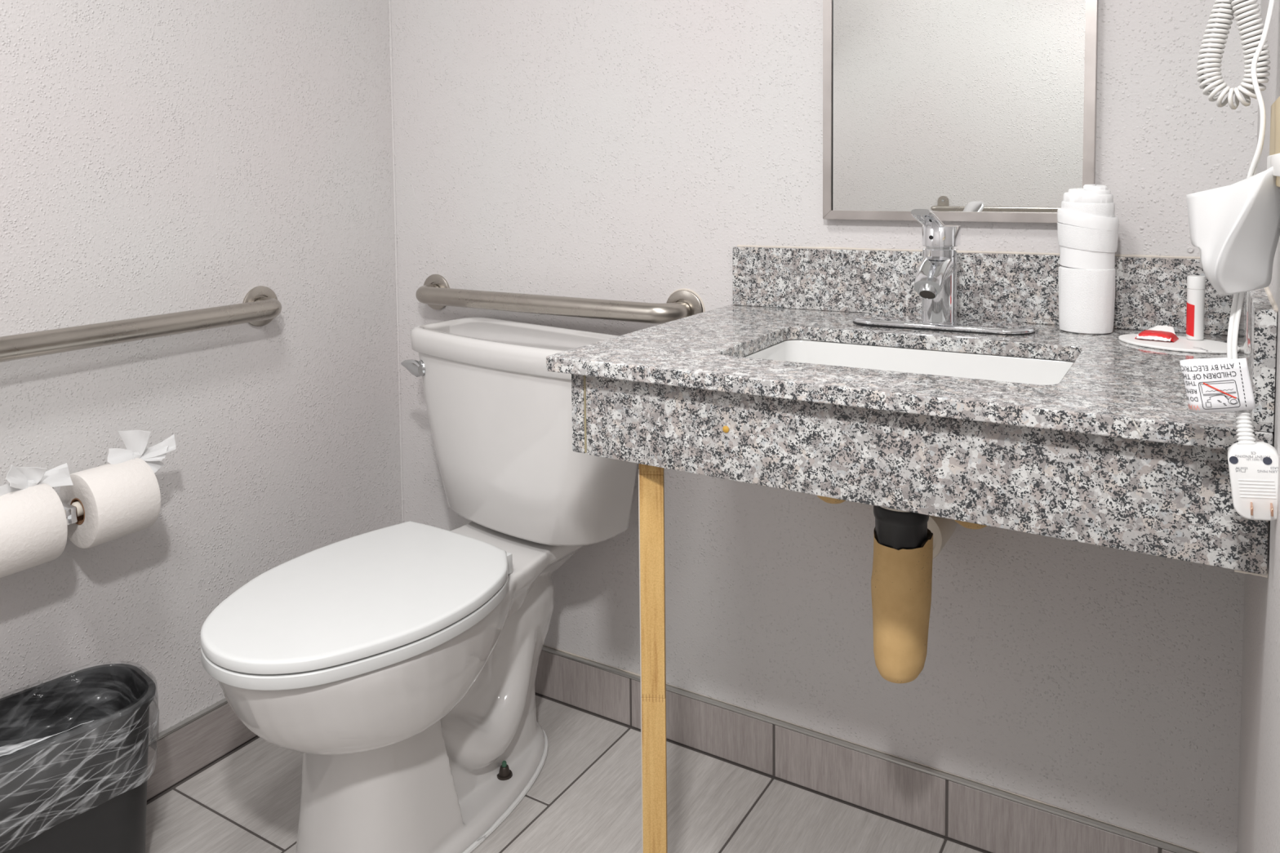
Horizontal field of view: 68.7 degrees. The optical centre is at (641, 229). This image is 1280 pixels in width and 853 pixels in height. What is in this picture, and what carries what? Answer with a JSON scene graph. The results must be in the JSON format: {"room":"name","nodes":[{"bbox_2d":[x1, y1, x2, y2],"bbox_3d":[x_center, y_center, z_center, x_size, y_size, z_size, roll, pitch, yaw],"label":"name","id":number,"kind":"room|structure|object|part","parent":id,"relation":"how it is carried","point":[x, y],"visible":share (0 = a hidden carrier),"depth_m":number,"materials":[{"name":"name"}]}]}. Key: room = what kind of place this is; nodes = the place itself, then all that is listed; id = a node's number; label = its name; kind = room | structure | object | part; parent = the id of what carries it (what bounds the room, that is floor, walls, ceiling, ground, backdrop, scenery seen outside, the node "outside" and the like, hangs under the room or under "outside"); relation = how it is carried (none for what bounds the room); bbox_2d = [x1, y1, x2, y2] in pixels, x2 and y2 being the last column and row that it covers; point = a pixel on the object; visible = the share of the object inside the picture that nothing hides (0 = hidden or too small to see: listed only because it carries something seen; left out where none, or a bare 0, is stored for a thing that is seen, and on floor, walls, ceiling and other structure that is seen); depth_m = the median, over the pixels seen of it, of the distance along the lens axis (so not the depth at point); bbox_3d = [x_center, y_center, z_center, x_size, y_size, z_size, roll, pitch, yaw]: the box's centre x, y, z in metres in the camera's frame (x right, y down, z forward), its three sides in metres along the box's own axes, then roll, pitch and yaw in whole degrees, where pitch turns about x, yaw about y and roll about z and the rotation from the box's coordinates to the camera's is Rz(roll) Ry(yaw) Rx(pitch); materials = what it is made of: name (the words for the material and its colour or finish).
{"room":"hotel bathroom","nodes":[
{"label":"hotel bathroom","id":0,"kind":"room"},
{"bbox_2d":[0,0,401,738],"bbox_3d":[-1.087,-0.188,1.398,0.120,2.444,1.800,1,4,31],"label":"wall","id":1,"kind":"structure","parent":0,"point":[157,157],"depth_m":1.72,"materials":[{"name":"white paint"}]},
{"bbox_2d":[52,487,84,525],"bbox_3d":[-0.927,0.446,1.481,0.094,0.060,0.242,1,4,31],"label":"toilet paper holder","id":2,"kind":"object","parent":1,"relation":"attached to","point":[73,511],"visible":0.23,"depth_m":1.46,"materials":[{"name":"silver metal"}]},
{"bbox_2d":[0,462,73,577],"bbox_3d":[-0.932,0.430,1.409,0.120,0.160,0.137,1,4,31],"label":"toilet paper roll","id":3,"kind":"object","parent":2,"relation":"on","point":[33,528],"visible":1,"depth_m":1.38,"materials":[{"name":"white paper"}]},
{"bbox_3d":[-0.926,0.446,1.480,0.090,0.026,0.018,1,4,31],"label":"post","id":4,"kind":"part","parent":2,"relation":"part of","materials":[{"name":"silver metal"}]},
{"bbox_2d":[58,430,176,548],"bbox_3d":[-0.853,0.418,1.538,0.120,0.167,0.148,1,4,31],"label":"toilet paper roll","id":5,"kind":"object","parent":2,"relation":"on","point":[119,498],"visible":0.96,"depth_m":1.49,"materials":[{"name":"white paper"}]},
{"bbox_2d":[0,285,281,362],"bbox_3d":[-0.965,0.178,1.426,0.076,0.080,1.016,1,4,31],"label":"grab bar","id":6,"kind":"object","parent":1,"relation":"attached to","point":[260,305],"visible":1,"depth_m":1.57,"materials":[{"name":"silver metal"}]},
{"bbox_2d":[146,697,257,801],"bbox_3d":[-1.019,0.977,1.431,0.012,0.105,1.800,1,4,31],"label":"baseboard","id":7,"kind":"structure","parent":1,"relation":"attached to","point":[196,742],"depth_m":1.73,"materials":[{"name":"grey tile"}]},
{"bbox_3d":[-1.022,0.927,1.423,0.012,0.004,1.788,1,4,31],"label":"metal edge trim","id":8,"kind":"part","parent":7,"relation":"part of","materials":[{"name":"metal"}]},
{"bbox_2d":[145,693,989,852],"bbox_3d":[-0.318,1.107,1.012,1.890,0.120,2.040,1,4,31],"label":"floor","id":9,"kind":"structure","parent":0,"point":[585,797],"depth_m":1.62,"materials":[{"name":"grey tile"}]},
{"bbox_2d":[0,663,155,852],"bbox_3d":[-0.898,0.876,1.409,0.193,0.302,0.298,2,4,42],"label":"trash can","id":10,"kind":"object","parent":9,"relation":"on","point":[116,696],"visible":1,"depth_m":1.40,"materials":[{"name":"black plastic"}]},
{"bbox_2d":[0,696,158,840],"bbox_3d":[-0.899,0.825,1.406,0.202,0.210,0.308,2,4,42],"label":"trash bag","id":11,"kind":"object","parent":10,"relation":"in","point":[11,748],"visible":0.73,"depth_m":1.33,"materials":[{"name":"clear plastic"}]},
{"bbox_2d":[200,316,637,852],"bbox_3d":[-0.364,0.613,1.593,0.524,0.803,0.775,1,4,31],"label":"toilet","id":12,"kind":"object","parent":9,"relation":"on","point":[401,661],"visible":0.99,"depth_m":1.53,"materials":[{"name":"white ceramic"}]},
{"bbox_3d":[-0.438,0.589,1.469,0.375,0.020,0.492,1,4,31],"label":"seat","id":13,"kind":"part","parent":12,"relation":"part of","materials":[{"name":"white plastic"}]},
{"bbox_3d":[-0.439,0.579,1.469,0.374,0.040,0.491,1,4,31],"label":"seat lid","id":14,"kind":"part","parent":12,"relation":"part of","materials":[{"name":"white plastic"}]},
{"bbox_3d":[-0.367,0.801,1.598,0.353,0.418,0.728,1,4,31],"label":"bowl","id":15,"kind":"part","parent":12,"relation":"part of","materials":[{"name":"white ceramic"}]},
{"bbox_3d":[-0.458,0.276,1.864,0.068,0.032,0.015,3,5,43],"label":"lever handle","id":16,"kind":"part","parent":12,"relation":"part of","materials":[{"name":"silver metal"}]},
{"bbox_3d":[-0.435,0.275,1.858,0.015,0.033,0.033,-2,4,-30],"label":"flush lever","id":17,"kind":"part","parent":12,"relation":"part of","materials":[{"name":"silver metal"}]},
{"bbox_3d":[-0.235,0.222,1.784,0.504,0.047,0.208,2,4,40],"label":"tank lid","id":18,"kind":"part","parent":12,"relation":"part of","materials":[{"name":"white ceramic"}]},
{"bbox_3d":[-0.232,0.402,1.796,0.484,0.322,0.194,2,4,40],"label":"tank","id":19,"kind":"part","parent":12,"relation":"part of","materials":[{"name":"white ceramic"}]},
{"bbox_2d":[638,463,667,852],"bbox_3d":[0.015,0.609,1.234,0.032,0.841,0.016,0,3,5],"label":"wooden support leg","id":20,"kind":"object","parent":9,"relation":"on","point":[651,478],"visible":0.9,"depth_m":1.22,"materials":[{"name":"brown wood"}]},
{"bbox_2d":[388,0,1261,852],"bbox_3d":[0.167,-0.222,1.754,1.890,2.444,0.125,1,4,31],"label":"wall","id":21,"kind":"structure","parent":0,"point":[623,150],"depth_m":1.67,"materials":[{"name":"white paint"}]},
{"bbox_2d":[415,274,705,324],"bbox_3d":[-0.207,0.149,1.894,0.714,0.085,0.076,1,4,31],"label":"grab bar","id":22,"kind":"object","parent":21,"relation":"attached to","point":[436,292],"visible":0.83,"depth_m":1.82,"materials":[{"name":"silver metal"}]},
{"bbox_2d":[817,495,845,503],"bbox_3d":[0.328,0.382,1.549,0.064,0.120,0.131,1,4,31],"label":"water valve","id":23,"kind":"object","parent":21,"relation":"attached to","point":[831,500],"visible":0.16,"depth_m":1.50,"materials":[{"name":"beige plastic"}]},
{"bbox_2d":[534,644,1201,852],"bbox_3d":[0.145,0.944,1.768,1.650,0.108,0.013,1,4,31],"label":"baseboard","id":24,"kind":"structure","parent":21,"relation":"attached to","point":[981,816],"depth_m":1.63,"materials":[{"name":"grey tile"}]},
{"bbox_2d":[546,244,1278,577],"bbox_3d":[0.360,0.168,1.262,0.795,0.250,0.567,1,4,31],"label":"countertop","id":25,"kind":"structure","parent":21,"relation":"attached to","point":[1113,453],"depth_m":1.07,"materials":[{"name":"stone"}]},
{"bbox_2d":[743,339,1074,385],"bbox_3d":[0.338,0.254,1.231,0.449,0.152,0.294,1,4,31],"label":"sink","id":26,"kind":"object","parent":25,"relation":"in","point":[945,363],"visible":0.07,"depth_m":1.33,"materials":[{"name":"white ceramic"}]},
{"bbox_2d":[871,505,933,683],"bbox_3d":[0.361,0.467,1.309,0.081,0.290,0.159,0,3,12],"label":"drain pipe","id":27,"kind":"object","parent":26,"relation":"attached to","point":[901,579],"visible":0.88,"depth_m":1.24,"materials":[{"name":"beige plastic"}]},
{"bbox_2d":[852,208,1035,335],"bbox_3d":[0.436,0.058,1.384,0.266,0.181,0.140,1,4,31],"label":"faucet","id":28,"kind":"object","parent":25,"relation":"on","point":[935,279],"visible":1,"depth_m":1.38,"materials":[{"name":"silver metal"}]},
{"bbox_3d":[0.418,-0.012,1.364,0.031,0.038,0.093,1,4,31],"label":"lever","id":29,"kind":"part","parent":28,"relation":"part of","materials":[{"name":"silver metal"}]},
{"bbox_3d":[0.422,0.066,1.361,0.046,0.053,0.076,1,4,31],"label":"spout","id":30,"kind":"part","parent":28,"relation":"part of","materials":[{"name":"silver metal"}]},
{"bbox_3d":[0.450,0.141,1.410,0.266,0.006,0.090,1,4,31],"label":"deck plate","id":31,"kind":"part","parent":28,"relation":"part of","materials":[{"name":"silver metal"}]},
{"bbox_2d":[1057,184,1119,334],"bbox_3d":[0.638,0.042,1.343,0.080,0.212,0.067,1,4,31],"label":"rolled hand towel","id":32,"kind":"object","parent":25,"relation":"on","point":[1087,224],"visible":1,"depth_m":1.32,"materials":[{"name":"white fabric"}]},
{"bbox_2d":[1118,333,1239,353],"bbox_3d":[0.706,0.150,1.234,0.100,0.005,0.147,-3,4,-33],"label":"tray","id":33,"kind":"object","parent":25,"relation":"on","point":[1182,344],"visible":0.75,"depth_m":1.22,"materials":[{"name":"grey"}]},
{"bbox_2d":[1134,324,1178,342],"bbox_3d":[0.695,0.140,1.261,0.047,0.015,0.054,2,4,39],"label":"packet","id":34,"kind":"object","parent":33,"relation":"on","point":[1165,333],"visible":1,"depth_m":1.25,"materials":[{"name":"plastic"}]},
{"bbox_2d":[1186,275,1205,340],"bbox_3d":[0.738,0.105,1.247,0.021,0.085,0.021,1,4,31],"label":"lotion bottle","id":35,"kind":"object","parent":33,"relation":"on","point":[1196,284],"visible":1,"depth_m":1.24,"materials":[{"name":"white plastic"}]},
{"bbox_2d":[927,515,956,559],"bbox_3d":[0.450,0.477,1.503,0.087,0.087,0.094,1,4,31],"label":"escutcheon","id":36,"kind":"object","parent":21,"relation":"attached to","point":[942,529],"visible":0.27,"depth_m":1.45,"materials":[{"name":"white plastic"}]},
{"bbox_2d":[822,0,1098,222],"bbox_3d":[0.486,-0.342,1.472,0.416,0.658,0.020,1,4,31],"label":"wall mirror","id":37,"kind":"object","parent":21,"relation":"attached to","point":[955,110],"visible":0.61,"depth_m":1.47,"materials":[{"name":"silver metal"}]},
{"bbox_3d":[0.315,-0.346,1.576,0.015,0.657,0.020,1,4,31],"label":"frame rail","id":38,"kind":"part","parent":37,"relation":"part of","materials":[{"name":"metal"}]},
{"bbox_3d":[0.490,-0.021,1.490,0.415,0.015,0.020,1,4,31],"label":"frame rail","id":39,"kind":"part","parent":37,"relation":"part of","materials":[{"name":"metal"}]},
{"bbox_3d":[0.658,-0.337,1.367,0.015,0.657,0.020,1,4,31],"label":"frame rail","id":40,"kind":"part","parent":37,"relation":"part of","materials":[{"name":"metal"}]},
{"bbox_2d":[954,520,986,529],"bbox_3d":[0.515,0.387,1.436,0.064,0.120,0.131,1,4,31],"label":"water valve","id":41,"kind":"object","parent":21,"relation":"attached to","point":[967,525],"visible":0.11,"depth_m":1.39,"materials":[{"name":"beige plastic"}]},
{"bbox_2d":[732,246,1233,335],"bbox_3d":[0.496,0.089,1.494,0.768,0.111,0.020,1,4,31],"label":"backsplash","id":42,"kind":"structure","parent":21,"relation":"attached to","point":[1150,292],"depth_m":1.47,"materials":[{"name":"stone"}]},
{"bbox_2d":[1236,0,1279,852],"bbox_3d":[0.425,-0.150,0.478,0.120,2.444,1.800,1,4,31],"label":"wall","id":43,"kind":"structure","parent":0,"point":[1259,793],"depth_m":0.90,"materials":[{"name":"white paint"}]},
{"bbox_2d":[1179,0,1278,520],"bbox_3d":[0.520,-0.009,0.783,0.104,0.500,0.073,-2,4,-18],"label":"power cord","id":44,"kind":"object","parent":43,"relation":"attached to","point":[1220,384],"visible":0.93,"depth_m":0.79,"materials":[{"name":"white plastic"}]},
{"bbox_3d":[0.527,-0.052,0.807,0.019,0.417,0.075,3,5,44],"label":"twin cord","id":45,"kind":"part","parent":44,"relation":"part of","materials":[{"name":"white plastic"}]},
{"bbox_2d":[1195,0,1271,109],"bbox_3d":[0.549,-0.196,0.868,0.043,0.169,0.053,-1,3,-10],"label":"coiled cord","id":46,"kind":"object","parent":43,"relation":"hanging from","point":[1244,12],"visible":0.98,"depth_m":0.87,"materials":[{"name":"grey plastic"}]},
{"bbox_2d":[1266,96,1279,186],"bbox_3d":[0.516,-0.071,0.756,0.008,0.075,0.280,1,4,31],"label":"dispenser","id":47,"kind":"object","parent":43,"relation":"attached to","point":[1273,159],"visible":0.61,"depth_m":0.79,"materials":[{"name":"beige plastic"}]},
{"bbox_2d":[1186,166,1279,296],"bbox_3d":[0.502,0.000,0.793,0.074,0.112,0.070,1,4,31],"label":"hair dryer","id":48,"kind":"object","parent":47,"relation":"hanging from","point":[1235,228],"visible":0.99,"depth_m":0.79,"materials":[{"name":"white plastic"}]}
]}

